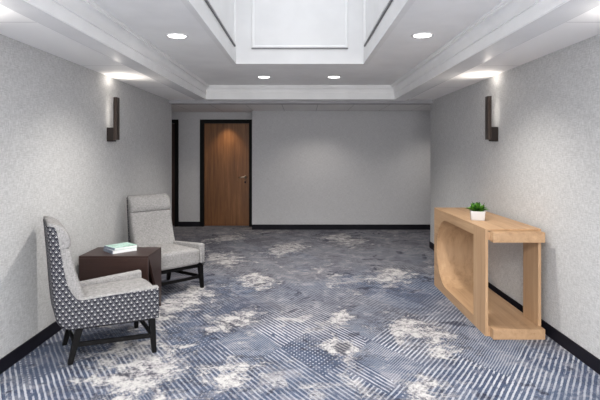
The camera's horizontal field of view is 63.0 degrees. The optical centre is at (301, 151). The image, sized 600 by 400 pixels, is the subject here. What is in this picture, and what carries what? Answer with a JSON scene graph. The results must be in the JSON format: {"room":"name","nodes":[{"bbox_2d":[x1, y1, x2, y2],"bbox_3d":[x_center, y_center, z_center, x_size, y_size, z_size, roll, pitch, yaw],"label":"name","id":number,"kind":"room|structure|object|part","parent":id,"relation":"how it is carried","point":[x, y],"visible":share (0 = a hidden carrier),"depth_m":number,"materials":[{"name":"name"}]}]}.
{"room":"hotel lobby","nodes":[
{"label":"hotel lobby","id":0,"kind":"room"},
{"bbox_2d":[0,34,171,358],"bbox_3d":[-2.105,0.125,2.545,0.120,2.750,10.290,0,0,0],"label":"wall","id":1,"kind":"structure","parent":0,"point":[57,160],"depth_m":4.10,"materials":[{"name":"grey paint"}]},
{"bbox_2d":[0,321,62,373],"bbox_3d":[-2.038,1.451,2.545,0.014,0.098,10.290,0,0,0],"label":"baseboard","id":2,"kind":"structure","parent":1,"relation":"attached to","point":[17,354],"depth_m":3.63,"materials":[{"name":"black wood"}]},
{"bbox_2d":[107,97,119,141],"bbox_3d":[-1.992,-0.343,5.170,0.106,0.465,0.084,0,0,0],"label":"wall sconce","id":3,"kind":"object","parent":1,"relation":"attached to","point":[113,133],"visible":1,"depth_m":5.13,"materials":[{"name":"black metal"}]},
{"bbox_2d":[172,112,251,221],"bbox_3d":[-2.983,0.200,9.945,4.033,2.600,0.150,0,0,0],"label":"wall","id":4,"kind":"structure","parent":0,"point":[189,122],"depth_m":9.87,"materials":[{"name":"grey paint"}]},
{"bbox_2d":[172,119,178,226],"bbox_3d":[-3.003,0.423,9.935,1.034,2.154,0.170,0,0,0],"label":"door","id":5,"kind":"structure","parent":4,"relation":"in","point":[175,122],"depth_m":9.86,"materials":[{"name":"brown wood"}]},
{"bbox_2d":[178,222,199,226],"bbox_3d":[-2.270,1.451,9.863,0.432,0.098,0.014,0,0,0],"label":"baseboard","id":6,"kind":"structure","parent":4,"relation":"attached to","point":[180,224],"depth_m":9.86,"materials":[{"name":"black wood"}]},
{"bbox_2d":[200,119,251,226],"bbox_3d":[-1.522,0.423,9.935,1.064,2.154,0.170,0,0,0],"label":"door","id":7,"kind":"structure","parent":4,"relation":"in","point":[225,144],"depth_m":9.92,"materials":[{"name":"brown wood"}]},
{"bbox_2d":[92,0,502,84],"bbox_3d":[-0.028,-1.015,2.865,3.065,0.050,9.170,0,0,0],"label":"ceiling","id":8,"kind":"structure","parent":0,"point":[198,53],"depth_m":4.51,"materials":[{"name":"paint"}]},
{"bbox_2d":[165,33,188,38],"bbox_3d":[-1.064,-0.986,4.170,0.192,0.008,0.192,0,0,0],"label":"recessed light","id":9,"kind":"object","parent":8,"relation":"in","point":[169,35],"visible":1,"depth_m":4.15,"materials":[{"name":"white paint"}]},
{"bbox_2d":[24,0,569,98],"bbox_3d":[-0.028,-0.889,2.865,2.885,0.202,8.990,0,0,0],"label":"trim","id":10,"kind":"structure","parent":8,"relation":"attached to","point":[86,16],"depth_m":4.26,"materials":[{"name":"white paint"}]},
{"bbox_2d":[411,32,433,38],"bbox_3d":[1.020,-0.986,4.150,0.192,0.008,0.192,0,0,0],"label":"recessed light","id":11,"kind":"object","parent":8,"relation":"in","point":[422,34],"visible":1,"depth_m":4.14,"materials":[{"name":"white paint"}]},
{"bbox_2d":[181,0,415,64],"bbox_3d":[-0.025,-1.620,3.255,1.534,1.260,4.610,0,0,0],"label":"wall","id":12,"kind":"structure","parent":0,"point":[277,22],"depth_m":5.51,"materials":[{"name":"white paint"}]},
{"bbox_2d":[205,0,235,46],"bbox_3d":[-0.732,-1.644,3.255,0.020,0.952,4.230,0,0,0],"label":"trim","id":13,"kind":"structure","parent":12,"relation":"attached to","point":[234,39],"depth_m":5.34,"materials":[{"name":"white paint"}]},
{"bbox_2d":[251,0,347,47],"bbox_3d":[-0.025,-1.644,5.500,1.084,0.952,0.020,0,0,0],"label":"trim","id":14,"kind":"structure","parent":12,"relation":"attached to","point":[253,45],"depth_m":5.50,"materials":[{"name":"white paint"}]},
{"bbox_2d":[251,48,347,48],"bbox_3d":[-0.025,-1.163,5.504,1.084,0.014,0.012,0,0,0],"label":"trim","id":15,"kind":"structure","parent":12,"relation":"attached to","point":[251,48],"depth_m":5.50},
{"bbox_2d":[363,0,392,46],"bbox_3d":[0.682,-1.644,3.255,0.020,0.952,4.230,0,0,0],"label":"trim","id":16,"kind":"structure","parent":12,"relation":"attached to","point":[364,1],"depth_m":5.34,"materials":[{"name":"white paint"}]},
{"bbox_2d":[0,226,599,399],"bbox_3d":[0.000,1.500,3.750,10.000,0.001,12.700,0,0,0],"label":"floor","id":17,"kind":"structure","parent":0,"point":[277,314],"depth_m":3.88,"materials":[{"name":"carpet"}]},
{"bbox_2d":[43,216,158,364],"bbox_3d":[-1.544,0.997,3.759,0.766,1.006,0.641,0,0,-31],"label":"armchair","id":18,"kind":"object","parent":17,"relation":"on","point":[126,297],"visible":1,"depth_m":3.51,"materials":[{"name":"fabric"}]},
{"bbox_3d":[-1.811,1.372,3.820,0.105,0.255,0.062,0,0,-31],"label":"leg","id":19,"kind":"part","parent":18,"relation":"part of","materials":[{"name":"brown wood"}]},
{"bbox_2d":[60,248,84,298],"bbox_3d":[-1.738,0.900,3.642,0.272,0.458,0.495,0,0,-31],"label":"cushion","id":20,"kind":"object","parent":18,"relation":"on","point":[71,287],"depth_m":3.42,"materials":[{"name":"grey fabric"}]},
{"bbox_3d":[-1.615,1.372,3.494,0.105,0.255,0.062,0,0,-31],"label":"leg","id":21,"kind":"part","parent":18,"relation":"part of","materials":[{"name":"brown wood"}]},
{"bbox_3d":[-1.497,1.252,3.787,0.580,0.027,0.584,0,0,-31],"label":"frame","id":22,"kind":"part","parent":18,"relation":"part of","materials":[{"name":"brown wood"}]},
{"bbox_3d":[-1.618,1.110,4.008,0.609,0.211,0.059,0,0,-37],"label":"arm","id":23,"kind":"part","parent":18,"relation":"part of","materials":[{"name":"grey fabric"}]},
{"bbox_2d":[81,278,151,296],"bbox_3d":[-1.444,1.131,3.819,0.534,0.192,0.500,0,0,-31],"label":"seat cushion","id":24,"kind":"object","parent":18,"relation":"on","point":[96,287],"depth_m":3.81,"materials":[{"name":"grey fabric"}]},
{"bbox_3d":[-1.359,1.110,3.576,0.609,0.211,0.059,0,0,-25],"label":"arm","id":25,"kind":"part","parent":18,"relation":"part of","materials":[{"name":"grey fabric"}]},
{"bbox_3d":[-1.417,1.372,4.166,0.053,0.255,0.060,0,0,-31],"label":"leg","id":26,"kind":"part","parent":18,"relation":"part of","materials":[{"name":"brown wood"}]},
{"bbox_3d":[-1.125,1.372,3.679,0.053,0.255,0.060,0,0,-31],"label":"leg","id":27,"kind":"part","parent":18,"relation":"part of","materials":[{"name":"brown wood"}]},
{"bbox_2d":[79,247,160,305],"bbox_3d":[-1.685,1.215,4.585,0.620,0.570,0.410,0,0,0],"label":"side table","id":28,"kind":"object","parent":17,"relation":"on","point":[96,263],"visible":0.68,"depth_m":4.38,"materials":[{"name":"brown wood"}]},
{"bbox_3d":[-1.685,1.227,4.391,0.620,0.546,0.022,0,0,0],"label":"panel","id":29,"kind":"part","parent":28,"relation":"part of","materials":[{"name":"brown wood"}]},
{"bbox_2d":[103,247,136,253],"bbox_3d":[-1.712,0.915,4.617,0.237,0.030,0.200,0,0,-45],"label":"book","id":30,"kind":"object","parent":28,"relation":"on","point":[134,248],"visible":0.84,"depth_m":4.54,"materials":[{"name":"white paper"}]},
{"bbox_2d":[104,242,136,250],"bbox_3d":[-1.708,0.889,4.621,0.192,0.022,0.230,0,0,41],"label":"book","id":31,"kind":"object","parent":30,"relation":"on","point":[126,245],"visible":1,"depth_m":4.60,"materials":[{"name":"paper"}]},
{"bbox_3d":[-1.685,1.227,4.779,0.620,0.546,0.022,0,0,0],"label":"panel","id":32,"kind":"part","parent":28,"relation":"part of","materials":[{"name":"brown wood"}]},
{"bbox_3d":[-1.386,1.227,4.585,0.022,0.546,0.366,0,0,0],"label":"panel","id":33,"kind":"part","parent":28,"relation":"part of","materials":[{"name":"brown wood"}]},
{"bbox_2d":[127,193,204,287],"bbox_3d":[-1.548,0.997,5.446,0.766,1.006,0.641,0,0,45],"label":"armchair","id":34,"kind":"object","parent":17,"relation":"on","point":[149,220],"visible":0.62,"depth_m":5.48,"materials":[{"name":"grey fabric"}]},
{"bbox_2d":[128,209,174,246],"bbox_3d":[-1.708,0.900,5.606,0.272,0.458,0.495,0,0,45],"label":"cushion","id":35,"kind":"object","parent":34,"relation":"on","point":[146,227],"depth_m":5.54,"materials":[{"name":"grey fabric"}]},
{"bbox_3d":[-1.553,1.372,5.720,0.062,0.255,0.105,0,0,-45],"label":"leg","id":36,"kind":"part","parent":34,"relation":"part of","materials":[{"name":"brown wood"}]},
{"bbox_2d":[147,244,198,270],"bbox_3d":[-1.466,1.131,5.364,0.534,0.192,0.500,0,0,45],"label":"seat cushion","id":37,"kind":"object","parent":34,"relation":"on","point":[174,257],"depth_m":5.22,"materials":[{"name":"grey fabric"}]},
{"bbox_3d":[-1.510,1.252,5.408,0.580,0.027,0.584,0,0,45],"label":"frame","id":38,"kind":"part","parent":34,"relation":"part of","materials":[{"name":"brown wood"}]},
{"bbox_3d":[-1.324,1.110,5.579,0.609,0.211,0.059,0,0,39],"label":"arm","id":39,"kind":"part","parent":34,"relation":"part of","materials":[{"name":"grey fabric"}]},
{"bbox_3d":[-1.123,1.372,5.422,0.053,0.255,0.060,0,0,45],"label":"leg","id":40,"kind":"part","parent":34,"relation":"part of","materials":[{"name":"brown wood"}]},
{"bbox_2d":[434,207,544,339],"bbox_3d":[1.720,1.063,4.723,0.456,0.874,1.615,0,0,0],"label":"console table","id":41,"kind":"object","parent":17,"relation":"on","point":[460,242],"visible":0.94,"depth_m":4.24,"materials":[{"name":"brown wood"}]},
{"bbox_3d":[1.504,1.063,4.897,0.024,0.874,1.265,0,0,0],"label":"arched panel","id":42,"kind":"part","parent":41,"relation":"part of","materials":[{"name":"brown wood"}]},
{"bbox_2d":[464,202,487,220],"bbox_3d":[1.619,0.542,4.537,0.225,0.168,0.190,0,0,14],"label":"potted plant","id":43,"kind":"object","parent":41,"relation":"on","point":[477,211],"visible":1,"depth_m":4.48,"materials":[{"name":"green plant"}]},
{"bbox_3d":[1.622,0.584,4.530,0.130,0.084,0.130,0,0,14],"label":"pot","id":44,"kind":"part","parent":43,"relation":"part of","materials":[{"name":"white ceramic"}]},
{"bbox_3d":[1.936,1.063,4.897,0.024,0.874,1.265,0,0,0],"label":"arched panel","id":45,"kind":"part","parent":41,"relation":"part of","materials":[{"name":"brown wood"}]},
{"bbox_2d":[0,0,599,111],"bbox_3d":[0.000,-0.824,3.750,10.000,0.072,12.700,0,0,0],"label":"ceiling","id":46,"kind":"structure","parent":0,"point":[14,25],"depth_m":3.98,"materials":[{"name":"paint"}]},
{"bbox_2d":[252,111,429,223],"bbox_3d":[2.017,0.200,9.780,5.967,2.600,0.600,0,0,0],"label":"wall","id":47,"kind":"structure","parent":0,"point":[309,167],"depth_m":9.48,"materials":[{"name":"grey paint"}]},
{"bbox_2d":[252,224,429,229],"bbox_3d":[2.017,1.451,9.473,5.967,0.098,0.014,0,0,0],"label":"baseboard","id":48,"kind":"structure","parent":47,"relation":"attached to","point":[254,226],"depth_m":9.47,"materials":[{"name":"black wood"}]},
{"bbox_2d":[430,34,599,358],"bbox_3d":[2.075,0.125,2.545,0.120,2.750,10.290,0,0,0],"label":"wall","id":49,"kind":"structure","parent":0,"point":[542,170],"depth_m":4.12,"materials":[{"name":"grey paint"}]},
{"bbox_2d":[169,100,432,104],"bbox_3d":[-0.015,-0.802,7.610,4.060,0.115,0.160,0,0,0],"label":"trim","id":50,"kind":"structure","parent":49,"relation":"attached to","point":[173,102],"depth_m":7.53,"materials":[{"name":"paint"}]},
{"bbox_2d":[485,96,497,140],"bbox_3d":[1.962,-0.343,5.070,0.106,0.465,0.084,0,0,0],"label":"wall sconce","id":51,"kind":"object","parent":49,"relation":"attached to","point":[491,133],"visible":1,"depth_m":5.03,"materials":[{"name":"black metal"}]},
{"bbox_2d":[429,241,599,374],"bbox_3d":[2.008,1.451,2.552,0.014,0.098,10.304,0,0,0],"label":"baseboard","id":52,"kind":"structure","parent":49,"relation":"attached to","point":[579,352],"depth_m":3.75,"materials":[{"name":"black wood"}]}
]}

